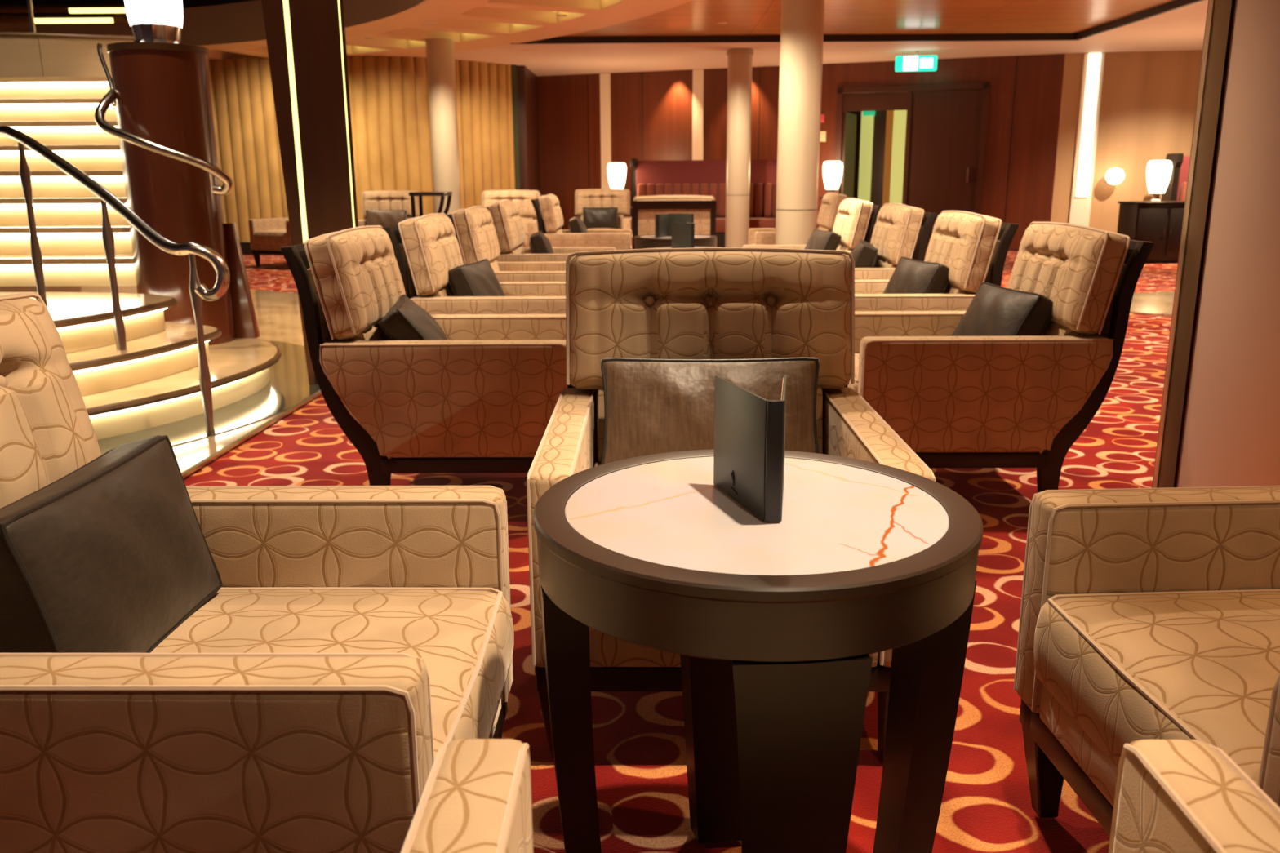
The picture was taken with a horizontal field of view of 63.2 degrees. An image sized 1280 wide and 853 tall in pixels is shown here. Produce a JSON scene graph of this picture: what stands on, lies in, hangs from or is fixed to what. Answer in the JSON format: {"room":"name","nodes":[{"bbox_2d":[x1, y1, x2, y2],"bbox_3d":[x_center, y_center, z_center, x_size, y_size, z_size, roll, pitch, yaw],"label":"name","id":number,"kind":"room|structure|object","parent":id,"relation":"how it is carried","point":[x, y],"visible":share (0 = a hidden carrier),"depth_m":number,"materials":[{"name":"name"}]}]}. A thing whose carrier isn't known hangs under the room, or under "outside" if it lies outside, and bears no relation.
{"room":"ship interior","nodes":[
{"label":"ship interior","id":0,"kind":"room"},
{"bbox_2d":[0,0,254,13],"bbox_3d":[-7.388,-4.506,6.910,12.822,1.600,14.298,-12,18,-40],"label":"wall","id":1,"kind":"structure","parent":0,"point":[185,3],"depth_m":13.46,"materials":[{"name":"brown wood"}]},
{"bbox_2d":[0,0,429,45],"bbox_3d":[-7.422,-3.506,7.117,11.926,0.440,13.297,-12,18,-40],"label":"ceiling","id":2,"kind":"structure","parent":1,"relation":"attached to","point":[243,21],"depth_m":12.41,"materials":[{"name":"beige"}]},
{"bbox_2d":[208,55,515,242],"bbox_3d":[-7.919,-3.684,14.000,12.565,2.490,1.472,-3,14,-13],"label":"curtain","id":3,"kind":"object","parent":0,"point":[388,95],"depth_m":14.48,"materials":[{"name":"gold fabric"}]},
{"bbox_2d":[240,241,261,254],"bbox_3d":[-7.903,-2.404,14.322,12.621,0.170,1.557,-3,14,-13],"label":"baseboard","id":4,"kind":"structure","parent":3,"relation":"attached to","point":[245,246],"depth_m":14.85,"materials":[{"name":"black"}]},
{"bbox_2d":[511,64,520,190],"bbox_3d":[-1.838,-4.015,15.578,0.070,2.650,0.130,0,14,1],"label":"trim","id":5,"kind":"structure","parent":3,"relation":"attached to","point":[513,67],"depth_m":15.41,"materials":[{"name":"brown wood"}]},
{"bbox_2d":[97,247,1177,852],"bbox_3d":[-3.426,-0.417,6.624,27.000,0.128,25.000,0,14,1],"label":"floor","id":6,"kind":"structure","parent":0,"point":[639,742],"depth_m":2.71,"materials":[{"name":"carpet"}]},
{"bbox_2d":[0,125,230,434],"bbox_3d":[-2.805,-0.788,5.030,2.696,1.337,0.171,10,17,36],"label":"handrail","id":7,"kind":"object","parent":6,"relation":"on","point":[197,291],"visible":0.98,"depth_m":4.54,"materials":[{"name":"silver metal"}]},
{"bbox_2d":[0,76,281,439],"bbox_3d":[-4.082,-1.276,6.207,4.401,1.760,5.421,0,14,1],"label":"staircase","id":8,"kind":"structure","parent":6,"relation":"on","point":[154,382],"depth_m":5.89,"materials":[{"name":"beige stone"}]},
{"bbox_2d":[0,0,134,77],"bbox_3d":[-6.130,-3.220,7.768,4.845,1.225,0.275,-3,14,-10],"label":"fascia","id":9,"kind":"object","parent":8,"relation":"attached to","point":[32,53],"visible":0.52,"depth_m":8.04,"materials":[{"name":"beige paint"}]},
{"bbox_2d":[106,41,260,345],"bbox_3d":[-2.550,-1.271,5.811,0.596,1.600,0.502,0,14,1],"label":"column","id":10,"kind":"structure","parent":8,"relation":"on","point":[163,90],"depth_m":5.61,"materials":[{"name":"brown wood"}]},
{"bbox_2d":[124,0,182,44],"bbox_3d":[-2.602,-2.276,5.568,0.290,0.470,0.290,0,14,1],"label":"lamp","id":11,"kind":"object","parent":10,"relation":"on","point":[149,20],"visible":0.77,"depth_m":5.50,"materials":[{"name":"silver metal"}]},
{"bbox_2d":[94,43,233,195],"bbox_3d":[-2.609,-1.619,5.472,0.880,0.788,0.401,8,16,32],"label":"handrail","id":12,"kind":"object","parent":10,"relation":"attached to","point":[110,96],"visible":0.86,"depth_m":5.37,"materials":[{"name":"silver metal"}]},
{"bbox_2d":[181,291,321,478],"bbox_3d":[-2.100,-0.251,5.656,1.056,0.024,9.024,-2,14,-8],"label":"trim","id":13,"kind":"structure","parent":6,"relation":"on","point":[237,442],"depth_m":4.41,"materials":[{"name":"beige"}]},
{"bbox_2d":[0,292,514,852],"bbox_3d":[-0.656,0.296,1.438,0.894,0.913,0.712,0,14,1],"label":"armchair","id":14,"kind":"object","parent":6,"relation":"on","point":[350,634],"visible":0.8,"depth_m":1.11,"materials":[{"name":"fabric"}]},
{"bbox_2d":[0,297,101,508],"bbox_3d":[-0.942,0.112,1.397,0.189,0.518,0.671,0,14,1],"label":"cushion","id":15,"kind":"object","parent":14,"relation":"on","point":[47,433],"depth_m":1.53,"materials":[{"name":"fabric"}]},
{"bbox_2d":[0,435,222,653],"bbox_3d":[-0.733,0.191,1.424,0.166,0.270,0.426,0,14,1],"label":"pillow","id":16,"kind":"object","parent":14,"relation":"on","point":[113,554],"visible":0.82,"depth_m":1.33,"materials":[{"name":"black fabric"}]},
{"bbox_2d":[151,589,514,760],"bbox_3d":[-0.541,0.387,1.459,0.666,0.182,0.544,0,14,1],"label":"seat cushion","id":17,"kind":"object","parent":14,"relation":"on","point":[464,638],"depth_m":1.49,"materials":[{"name":"fabric"}]},
{"bbox_2d":[248,217,292,266],"bbox_3d":[-4.260,-2.464,12.914,0.712,0.913,0.894,7,15,28],"label":"armchair","id":18,"kind":"object","parent":6,"relation":"on","point":[267,236],"visible":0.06,"depth_m":12.67,"materials":[{"name":"fabric"}]},
{"bbox_2d":[253,228,287,244],"bbox_3d":[-4.314,-2.349,12.839,0.544,0.182,0.666,7,15,28],"label":"seat cushion","id":19,"kind":"object","parent":18,"relation":"on","point":[261,236],"depth_m":12.57,"materials":[{"name":"fabric"}]},
{"bbox_2d":[261,0,358,385],"bbox_3d":[-1.697,-1.537,5.348,0.410,2.639,0.300,-4,14,-16],"label":"pillar","id":20,"kind":"structure","parent":6,"relation":"on","point":[306,41],"depth_m":5.20,"materials":[{"name":"brown wood"}]},
{"bbox_2d":[358,190,419,226],"bbox_3d":[-2.967,-2.292,12.175,0.712,0.913,0.894,0,14,1],"label":"armchair","id":21,"kind":"object","parent":6,"relation":"on","point":[375,199],"visible":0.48,"depth_m":12.33,"materials":[{"name":"fabric"}]},
{"bbox_2d":[365,209,407,226],"bbox_3d":[-2.977,-2.413,12.225,0.483,0.259,0.157,0,14,3],"label":"pillow","id":22,"kind":"object","parent":21,"relation":"on","point":[384,218],"visible":0.61,"depth_m":12.17,"materials":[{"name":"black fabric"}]},
{"bbox_2d":[280,225,567,485],"bbox_3d":[-0.645,-0.226,3.594,0.894,0.913,0.712,0,14,1],"label":"armchair","id":23,"kind":"object","parent":6,"relation":"on","point":[483,398],"visible":0.86,"depth_m":3.27,"materials":[{"name":"fabric"}]},
{"bbox_2d":[306,227,405,340],"bbox_3d":[-0.930,-0.410,3.552,0.189,0.518,0.671,0,14,1],"label":"cushion","id":24,"kind":"object","parent":23,"relation":"on","point":[354,279],"depth_m":3.26,"materials":[{"name":"fabric"}]},
{"bbox_2d":[378,294,448,340],"bbox_3d":[-0.753,-0.302,3.525,0.221,0.251,0.426,-3,14,-9],"label":"pillow","id":25,"kind":"object","parent":23,"relation":"on","point":[406,320],"visible":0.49,"depth_m":3.33,"materials":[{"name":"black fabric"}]},
{"bbox_2d":[408,191,452,217],"bbox_3d":[-2.365,-2.216,11.888,0.392,0.906,0.500,0,14,1],"label":"console table","id":26,"kind":"object","parent":6,"relation":"on","point":[412,194],"visible":0.41,"depth_m":11.61,"materials":[{"name":"grey"}]},
{"bbox_2d":[425,38,461,214],"bbox_3d":[-2.379,-3.317,12.702,0.354,2.644,0.354,0,14,1],"label":"column","id":27,"kind":"structure","parent":6,"relation":"on","point":[440,55],"depth_m":12.49,"materials":[{"name":"beige paint"}]},
{"bbox_2d":[382,213,565,314],"bbox_3d":[-0.632,-0.512,4.777,0.894,0.913,0.712,0,14,1],"label":"armchair","id":28,"kind":"object","parent":6,"relation":"on","point":[426,246],"visible":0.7,"depth_m":4.42,"materials":[{"name":"fabric"}]},
{"bbox_2d":[400,214,463,296],"bbox_3d":[-0.918,-0.697,4.735,0.189,0.518,0.671,0,14,1],"label":"cushion","id":29,"kind":"object","parent":28,"relation":"on","point":[429,247],"depth_m":4.43,"materials":[{"name":"fabric"}]},
{"bbox_2d":[448,258,505,296],"bbox_3d":[-0.739,-0.620,4.772,0.184,0.267,0.426,2,14,8],"label":"pillow","id":30,"kind":"object","parent":28,"relation":"on","point":[478,278],"visible":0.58,"depth_m":4.61,"materials":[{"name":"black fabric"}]},
{"bbox_2d":[445,205,565,281],"bbox_3d":[-0.619,-0.796,5.950,0.894,0.913,0.712,0,14,1],"label":"armchair","id":31,"kind":"object","parent":6,"relation":"on","point":[475,232],"visible":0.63,"depth_m":5.61,"materials":[{"name":"fabric"}]},
{"bbox_2d":[453,206,499,271],"bbox_3d":[-0.905,-0.981,5.908,0.189,0.518,0.671,0,14,1],"label":"cushion","id":32,"kind":"object","parent":31,"relation":"on","point":[475,232],"depth_m":5.60,"materials":[{"name":"fabric"}]},
{"bbox_2d":[481,189,540,247],"bbox_3d":[-1.528,-2.272,12.062,0.712,0.913,0.894,0,14,1],"label":"armchair","id":33,"kind":"object","parent":6,"relation":"on","point":[522,198],"visible":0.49,"depth_m":12.21,"materials":[{"name":"fabric"}]},
{"bbox_2d":[482,190,537,231],"bbox_3d":[-1.526,-2.524,12.294,0.671,0.518,0.189,0,14,1],"label":"cushion","id":34,"kind":"object","parent":33,"relation":"on","point":[522,198],"depth_m":12.22,"materials":[{"name":"fabric"}]},
{"bbox_2d":[484,200,615,262],"bbox_3d":[-0.606,-1.097,7.191,0.894,0.913,0.712,0,14,1],"label":"armchair","id":35,"kind":"object","parent":6,"relation":"on","point":[508,224],"visible":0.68,"depth_m":6.83,"materials":[{"name":"fabric"}]},
{"bbox_2d":[489,201,525,253],"bbox_3d":[-0.892,-1.282,7.149,0.189,0.518,0.671,0,14,1],"label":"cushion","id":36,"kind":"object","parent":35,"relation":"on","point":[508,224],"depth_m":6.84,"materials":[{"name":"fabric"}]},
{"bbox_2d":[528,231,554,253],"bbox_3d":[-0.673,-1.200,7.166,0.172,0.270,0.426,-1,14,-4],"label":"pillow","id":37,"kind":"object","parent":35,"relation":"on","point":[539,243],"visible":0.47,"depth_m":6.96,"materials":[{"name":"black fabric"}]},
{"bbox_2d":[530,193,631,249],"bbox_3d":[-0.511,-1.678,9.586,0.894,0.913,0.712,0,14,1],"label":"armchair","id":38,"kind":"object","parent":6,"relation":"on","point":[547,208],"visible":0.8,"depth_m":9.23,"materials":[{"name":"fabric"}]},
{"bbox_2d":[538,194,563,233],"bbox_3d":[-0.797,-1.862,9.545,0.189,0.518,0.671,0,14,1],"label":"cushion","id":39,"kind":"object","parent":38,"relation":"on","point":[550,215],"depth_m":9.22,"materials":[{"name":"fabric"}]},
{"bbox_2d":[568,217,587,233],"bbox_3d":[-0.564,-1.786,9.581,0.172,0.270,0.426,0,14,1],"label":"pillow","id":40,"kind":"object","parent":38,"relation":"on","point":[576,225],"visible":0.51,"depth_m":9.38,"materials":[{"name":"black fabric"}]},
{"bbox_2d":[569,188,631,230],"bbox_3d":[-0.463,-2.404,12.584,0.712,0.913,0.894,0,14,1],"label":"armchair","id":41,"kind":"object","parent":6,"relation":"on","point":[620,198],"visible":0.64,"depth_m":12.74,"materials":[{"name":"fabric"}]},
{"bbox_2d":[582,207,617,228],"bbox_3d":[-0.482,-2.525,12.634,0.426,0.270,0.169,0,14,1],"label":"pillow","id":42,"kind":"object","parent":41,"relation":"on","point":[593,217],"visible":0.85,"depth_m":12.57,"materials":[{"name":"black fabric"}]},
{"bbox_2d":[631,195,716,248],"bbox_3d":[0.289,-1.553,9.055,0.712,0.913,0.894,0,14,1],"label":"armchair","id":43,"kind":"object","parent":6,"relation":"on","point":[703,207],"visible":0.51,"depth_m":8.60,"materials":[{"name":"fabric"}]},
{"bbox_2d":[634,195,713,218],"bbox_3d":[0.285,-1.671,8.734,0.671,0.518,0.189,0,14,1],"label":"cushion","id":44,"kind":"object","parent":43,"relation":"on","point":[698,213],"depth_m":8.60,"materials":[{"name":"fabric"}]},
{"bbox_2d":[634,234,716,248],"bbox_3d":[0.252,-1.033,7.464,0.584,0.652,0.584,0,14,1],"label":"side table","id":45,"kind":"object","parent":6,"relation":"on","point":[642,242],"visible":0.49,"depth_m":7.21,"materials":[{"name":"brown wood"}]},
{"bbox_2d":[654,213,668,237],"bbox_3d":[0.132,-1.411,7.307,0.100,0.157,0.175,3,14,15],"label":"menu","id":46,"kind":"object","parent":45,"relation":"on","point":[661,221],"visible":1,"depth_m":7.27,"materials":[{"name":"black leather"}]},
{"bbox_2d":[668,213,693,235],"bbox_3d":[0.297,-1.427,7.371,0.175,0.157,0.100,11,18,39],"label":"menu","id":47,"kind":"object","parent":45,"relation":"on","point":[678,217],"visible":0.43,"depth_m":7.35,"materials":[{"name":"black leather"}]},
{"bbox_2d":[643,246,718,248],"bbox_3d":[0.288,-0.716,6.152,0.584,0.652,0.584,0,14,1],"label":"side table","id":48,"kind":"object","parent":6,"relation":"on","point":[662,246],"visible":0.09,"depth_m":6.29,"materials":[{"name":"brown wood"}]},
{"bbox_2d":[671,222,694,248],"bbox_3d":[0.258,-1.095,6.002,0.100,0.157,0.175,-5,14,-19],"label":"menu","id":49,"kind":"object","parent":48,"relation":"on","point":[682,233],"visible":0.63,"depth_m":5.98,"materials":[{"name":"black leather"}]},
{"bbox_2d":[630,158,777,247],"bbox_3d":[0.998,-3.238,15.155,2.310,1.310,0.820,1,14,6],"label":"banquette","id":50,"kind":"object","parent":6,"relation":"on","point":[648,177],"visible":0.3,"depth_m":15.18,"materials":[{"name":"red fabric"}]},
{"bbox_2d":[715,217,775,232],"bbox_3d":[0.986,-2.923,15.109,2.110,0.200,0.540,1,14,6],"label":"seat cushion","id":51,"kind":"object","parent":50,"relation":"on","point":[754,222],"depth_m":14.77,"materials":[{"name":"brown fabric"}]},
{"bbox_2d":[526,247,935,759],"bbox_3d":[0.163,0.097,2.243,0.712,0.913,0.894,0,14,1],"label":"armchair","id":52,"kind":"object","parent":6,"relation":"on","point":[693,303],"visible":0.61,"depth_m":2.39,"materials":[{"name":"fabric"}]},
{"bbox_2d":[589,463,600,632],"bbox_3d":[0.162,0.215,2.155,0.544,0.182,0.666,0,14,1],"label":"seat cushion","id":53,"kind":"object","parent":52,"relation":"on","point":[591,630],"depth_m":1.87,"materials":[{"name":"fabric"}]},
{"bbox_2d":[600,356,819,464],"bbox_3d":[0.153,-0.023,2.293,0.483,0.259,0.157,0,14,3],"label":"pillow","id":54,"kind":"object","parent":52,"relation":"on","point":[651,406],"visible":0.71,"depth_m":2.24,"materials":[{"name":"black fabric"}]},
{"bbox_2d":[568,250,851,463],"bbox_3d":[0.165,-0.155,2.475,0.671,0.518,0.189,0,14,1],"label":"cushion","id":55,"kind":"object","parent":52,"relation":"on","point":[653,304],"depth_m":2.40,"materials":[{"name":"fabric"}]},
{"bbox_2d":[724,48,753,247],"bbox_3d":[1.308,-3.608,13.826,0.352,2.644,0.352,0,14,1],"label":"column","id":56,"kind":"structure","parent":6,"relation":"on","point":[740,63],"depth_m":13.68,"materials":[{"name":"beige paint"}]},
{"bbox_2d":[533,448,982,852],"bbox_3d":[0.153,0.421,1.464,0.584,0.652,0.584,0,14,1],"label":"side table","id":57,"kind":"object","parent":6,"relation":"on","point":[774,628],"visible":0.91,"depth_m":1.25,"materials":[{"name":"brown wood"}]},
{"bbox_2d":[713,374,786,522],"bbox_3d":[0.153,0.025,1.380,0.100,0.157,0.175,0,14,1],"label":"menu","id":58,"kind":"object","parent":57,"relation":"on","point":[749,428],"visible":1,"depth_m":1.34,"materials":[{"name":"black leather"}]},
{"bbox_2d":[775,0,824,244],"bbox_3d":[1.231,-2.251,8.064,0.348,2.719,0.348,0,14,1],"label":"column","id":59,"kind":"structure","parent":6,"relation":"on","point":[802,21],"depth_m":7.91,"materials":[{"name":"beige paint"}]},
{"bbox_2d":[748,191,855,244],"bbox_3d":[1.467,-1.706,9.661,0.894,0.913,0.712,0,14,1],"label":"armchair","id":60,"kind":"object","parent":6,"relation":"on","point":[831,201],"visible":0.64,"depth_m":9.33,"materials":[{"name":"fabric"}]},
{"bbox_2d":[817,192,845,231],"bbox_3d":[1.751,-1.892,9.613,0.189,0.518,0.671,0,14,1],"label":"cushion","id":61,"kind":"object","parent":60,"relation":"on","point":[831,202],"depth_m":9.36,"materials":[{"name":"fabric"}]},
{"bbox_2d":[742,197,882,257],"bbox_3d":[1.176,-1.138,7.322,0.894,0.913,0.712,0,14,1],"label":"armchair","id":62,"kind":"object","parent":6,"relation":"on","point":[855,220],"visible":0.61,"depth_m":6.99,"materials":[{"name":"fabric"}]},
{"bbox_2d":[804,228,841,250],"bbox_3d":[1.262,-1.242,7.296,0.184,0.267,0.426,-2,14,-7],"label":"pillow","id":63,"kind":"object","parent":62,"relation":"on","point":[819,239],"visible":0.48,"depth_m":7.13,"materials":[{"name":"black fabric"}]},
{"bbox_2d":[832,199,871,250],"bbox_3d":[1.459,-1.324,7.274,0.189,0.518,0.671,0,14,1],"label":"cushion","id":64,"kind":"object","parent":62,"relation":"on","point":[853,221],"depth_m":6.97,"materials":[{"name":"fabric"}]},
{"bbox_2d":[400,738,1279,852],"bbox_3d":[0.168,0.500,0.581,0.712,0.913,0.894,0,14,1],"label":"armchair","id":65,"kind":"object","parent":6,"relation":"on","point":[1172,796],"visible":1,"depth_m":0.88,"materials":[{"name":"fabric"}]},
{"bbox_2d":[854,203,937,279],"bbox_3d":[1.162,-0.826,6.033,0.894,0.913,0.712,0,14,1],"label":"armchair","id":66,"kind":"object","parent":6,"relation":"on","point":[899,232],"visible":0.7,"depth_m":5.67,"materials":[{"name":"fabric"}]},
{"bbox_2d":[848,240,877,267],"bbox_3d":[1.268,-0.929,6.007,0.180,0.269,0.426,2,14,8],"label":"pillow","id":67,"kind":"object","parent":66,"relation":"on","point":[864,254],"visible":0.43,"depth_m":5.80,"materials":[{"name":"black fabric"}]},
{"bbox_2d":[870,204,922,267],"bbox_3d":[1.446,-1.012,5.985,0.189,0.518,0.671,0,14,1],"label":"cushion","id":68,"kind":"object","parent":66,"relation":"on","point":[897,233],"depth_m":5.70,"materials":[{"name":"fabric"}]},
{"bbox_2d":[854,210,1019,311],"bbox_3d":[1.148,-0.525,4.793,0.894,0.913,0.712,0,14,1],"label":"armchair","id":69,"kind":"object","parent":6,"relation":"on","point":[974,246],"visible":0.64,"depth_m":4.43,"materials":[{"name":"fabric"}]},
{"bbox_2d":[882,257,949,293],"bbox_3d":[1.255,-0.629,4.767,0.188,0.266,0.426,-3,14,-9],"label":"pillow","id":70,"kind":"object","parent":69,"relation":"on","point":[910,276],"visible":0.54,"depth_m":4.63,"materials":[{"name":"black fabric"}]},
{"bbox_2d":[924,212,999,293],"bbox_3d":[1.432,-0.712,4.745,0.189,0.518,0.671,0,14,1],"label":"cushion","id":71,"kind":"object","parent":69,"relation":"on","point":[967,243],"depth_m":4.45,"materials":[{"name":"fabric"}]},
{"bbox_2d":[848,222,1155,493],"bbox_3d":[1.136,-0.241,3.620,0.894,0.913,0.712,0,14,1],"label":"armchair","id":72,"kind":"object","parent":6,"relation":"on","point":[1011,401],"visible":0.84,"depth_m":3.29,"materials":[{"name":"fabric"}]},
{"bbox_2d":[848,353,859,391],"bbox_3d":[1.022,-0.150,3.644,0.666,0.182,0.544,0,14,1],"label":"seat cushion","id":73,"kind":"object","parent":72,"relation":"on","point":[855,385],"depth_m":3.46,"materials":[{"name":"fabric"}]},
{"bbox_2d":[951,282,1053,336],"bbox_3d":[1.242,-0.347,3.594,0.192,0.264,0.426,-2,14,-7],"label":"pillow","id":74,"kind":"object","parent":72,"relation":"on","point":[994,310],"visible":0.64,"depth_m":3.47,"materials":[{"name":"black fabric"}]},
{"bbox_2d":[1007,223,1127,335],"bbox_3d":[1.419,-0.427,3.572,0.189,0.518,0.671,0,14,1],"label":"cushion","id":75,"kind":"object","parent":72,"relation":"on","point":[1082,269],"depth_m":3.29,"materials":[{"name":"fabric"}]},
{"bbox_2d":[1013,485,1279,836],"bbox_3d":[1.086,0.294,1.411,0.894,0.913,0.712,-1,14,-2],"label":"armchair","id":76,"kind":"object","parent":6,"relation":"on","point":[1146,613],"visible":0.88,"depth_m":1.61,"materials":[{"name":"fabric"}]},
{"bbox_2d":[1033,591,1279,782],"bbox_3d":[0.972,0.387,1.428,0.666,0.182,0.544,-1,14,-2],"label":"seat cushion","id":77,"kind":"object","parent":76,"relation":"on","point":[1122,668],"depth_m":1.44,"materials":[{"name":"fabric"}]},
{"bbox_2d":[1116,200,1185,262],"bbox_3d":[6.391,-2.412,12.873,0.800,0.725,0.550,0,14,1],"label":"base cabinet","id":78,"kind":"object","parent":6,"relation":"on","point":[1160,223],"visible":0.69,"depth_m":12.63,"materials":[{"name":"black wood"}]},
{"bbox_2d":[1146,160,1172,201],"bbox_3d":[6.338,-3.004,12.735,0.280,0.490,0.280,0,14,1],"label":"table lamp","id":79,"kind":"object","parent":78,"relation":"on","point":[1158,173],"visible":1,"depth_m":12.64,"materials":[{"name":"silver metal"}]},
{"bbox_2d":[1161,153,1190,200],"bbox_3d":[7.566,-2.842,13.378,1.360,1.310,0.820,0,14,1],"label":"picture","id":80,"kind":"object","parent":6,"relation":"on","point":[1175,190],"visible":0.06,"depth_m":13.44,"materials":[{"name":"red fabric"}]},
{"bbox_2d":[1151,0,1279,488],"bbox_3d":[2.009,-0.972,2.778,0.910,2.720,0.900,0,14,1],"label":"pillar","id":81,"kind":"structure","parent":6,"relation":"on","point":[1220,421],"depth_m":2.80,"materials":[{"name":"laminate"}]},
{"bbox_3d":[2.722,-2.892,14.859,0.320,0.760,0.320,0,14,1],"label":"pedestal table","id":82,"kind":"object","parent":6,"relation":"on","visible":0},
{"bbox_2d":[822,160,843,192],"bbox_3d":[2.719,-3.500,14.712,0.280,0.490,0.280,0,14,1],"label":"table lamp","id":83,"kind":"object","parent":82,"relation":"on","point":[832,170],"visible":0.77,"depth_m":14.60,"materials":[{"name":"silver metal"}]},
{"bbox_3d":[-0.333,-2.991,15.331,0.320,0.760,0.320,0,14,1],"label":"pedestal table","id":84,"kind":"object","parent":6,"relation":"on","visible":0},
{"bbox_2d":[607,162,626,189],"bbox_3d":[-0.336,-3.598,15.184,0.280,0.490,0.280,0,14,1],"label":"table lamp","id":85,"kind":"object","parent":84,"relation":"on","point":[616,171],"visible":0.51,"depth_m":15.07,"materials":[{"name":"white glass"}]},
{"bbox_2d":[200,0,1208,75],"bbox_3d":[-4.387,-3.224,6.395,28.903,0.160,25.856,0,14,1],"label":"ceiling","id":86,"kind":"structure","parent":0,"point":[1183,28],"depth_m":12.94,"materials":[{"name":"beige"}]},
{"bbox_2d":[0,3,128,23],"bbox_3d":[-6.773,-4.065,10.314,3.440,0.215,0.620,0,14,1],"label":"ceiling light","id":87,"kind":"object","parent":86,"relation":"attached to","point":[108,8],"visible":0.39,"depth_m":10.26,"materials":[{"name":"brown metal"}]},
{"bbox_2d":[510,0,1204,44],"bbox_3d":[1.779,-2.452,3.256,6.935,0.084,19.520,0,14,1],"label":"trim","id":88,"kind":"structure","parent":86,"relation":"attached to","point":[1175,4],"depth_m":12.68,"materials":[{"name":"black wood"}]},
{"bbox_2d":[894,51,937,71],"bbox_3d":[3.665,-4.844,13.807,0.540,0.250,0.066,2,14,8],"label":"exit sign","id":89,"kind":"object","parent":86,"relation":"hanging from","point":[928,62],"visible":1,"depth_m":13.78,"materials":[{"name":"teal plastic"}]},
{"bbox_2d":[537,53,1065,249],"bbox_3d":[2.078,-4.123,15.938,8.014,2.650,0.120,5,15,21],"label":"wall","id":90,"kind":"structure","parent":0,"point":[562,100],"depth_m":15.83,"materials":[{"name":"brown wood"}]},
{"bbox_2d":[516,65,540,192],"bbox_3d":[-1.753,-4.244,16.520,0.140,2.650,1.830,0,14,1],"label":"trim","id":91,"kind":"structure","parent":90,"relation":"attached to","point":[526,79],"depth_m":15.80,"materials":[{"name":"brown wood"}]},
{"bbox_2d":[600,73,611,188],"bbox_3d":[-0.549,-4.380,16.853,0.170,2.545,0.030,5,15,21],"label":"wall strip","id":92,"kind":"object","parent":90,"relation":"attached to","point":[605,78],"visible":0.64,"depth_m":16.73,"materials":[{"name":"beige"}]},
{"bbox_2d":[692,69,703,159],"bbox_3d":[0.903,-4.253,16.297,0.170,2.545,0.030,5,15,21],"label":"wall strip","id":93,"kind":"object","parent":90,"relation":"attached to","point":[698,74],"visible":0.64,"depth_m":16.14,"materials":[{"name":"beige"}]},
{"bbox_2d":[586,55,1017,222],"bbox_3d":[2.188,-4.097,15.831,6.512,2.650,0.004,5,15,21],"label":"trim","id":94,"kind":"structure","parent":90,"relation":"attached to","point":[1017,55],"depth_m":15.83,"materials":[{"name":"black wood"}]},
{"bbox_2d":[840,111,857,197],"bbox_3d":[3.206,-3.817,16.098,0.050,1.970,0.900,5,15,21],"label":"door","id":95,"kind":"structure","parent":90,"relation":"in","point":[850,119],"depth_m":15.92,"materials":[{"name":"brown wood"}]},
{"bbox_2d":[834,81,990,214],"bbox_3d":[3.921,-3.787,15.236,2.140,2.310,0.150,5,15,21],"label":"trim","id":96,"kind":"structure","parent":90,"relation":"attached to","point":[985,86],"depth_m":14.95,"materials":[{"name":"brown wood"}]},
{"bbox_2d":[843,89,982,247],"bbox_3d":[3.912,-3.741,15.223,1.960,2.206,0.120,5,15,21],"label":"door","id":97,"kind":"structure","parent":90,"relation":"in","point":[945,126],"depth_m":15.01,"materials":[{"name":"brown wood"}]},
{"bbox_2d":[560,0,1173,36],"bbox_3d":[-1.369,-2.500,3.268,13.200,0.045,19.500,0,14,1],"label":"ceiling","id":98,"kind":"structure","parent":0,"point":[693,17],"depth_m":11.27,"materials":[{"name":"brown wood"}]},
{"bbox_2d":[848,110,886,205],"bbox_3d":[4.593,-4.479,17.676,2.560,2.500,0.060,5,15,21],"label":"wall","id":99,"kind":"structure","parent":0,"point":[880,117],"depth_m":17.85,"materials":[{"name":"brown wood"}]},
{"bbox_2d":[857,111,874,201],"bbox_3d":[3.872,-4.350,17.899,0.200,2.150,0.080,5,15,21],"label":"trim","id":100,"kind":"structure","parent":99,"relation":"attached to","point":[867,122],"depth_m":17.80,"materials":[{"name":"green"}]},
{"bbox_2d":[882,110,893,205],"bbox_3d":[4.226,-4.319,17.764,0.120,2.150,0.080,5,15,21],"label":"trim","id":101,"kind":"structure","parent":99,"relation":"attached to","point":[890,113],"depth_m":17.66,"materials":[{"name":"orange wood"}]},
{"bbox_2d":[888,110,906,204],"bbox_3d":[4.421,-4.302,17.689,0.300,2.150,0.080,5,15,21],"label":"trim","id":102,"kind":"structure","parent":99,"relation":"attached to","point":[900,116],"depth_m":17.60,"materials":[{"name":"yellow"}]},
{"bbox_2d":[1050,49,1202,232],"bbox_3d":[7.955,-3.707,14.095,4.400,2.650,0.120,2,14,11],"label":"wall","id":103,"kind":"structure","parent":0,"point":[1148,99],"depth_m":14.18,"materials":[{"name":"beige paint"}]},
{"bbox_2d":[1068,53,1105,226],"bbox_3d":[6.143,-3.764,14.349,0.260,2.620,0.060,2,14,11],"label":"wall strip","id":104,"kind":"object","parent":103,"relation":"attached to","point":[1093,63],"visible":0.82,"depth_m":14.28,"materials":[{"name":"beige"}]},
{"bbox_2d":[1105,167,1124,184],"bbox_3d":[6.474,-3.420,14.217,0.240,0.230,0.301,0,14,1],"label":"lamp","id":105,"kind":"object","parent":103,"relation":"attached to","point":[1115,175],"visible":1,"depth_m":14.11,"materials":[{"name":"beige"}]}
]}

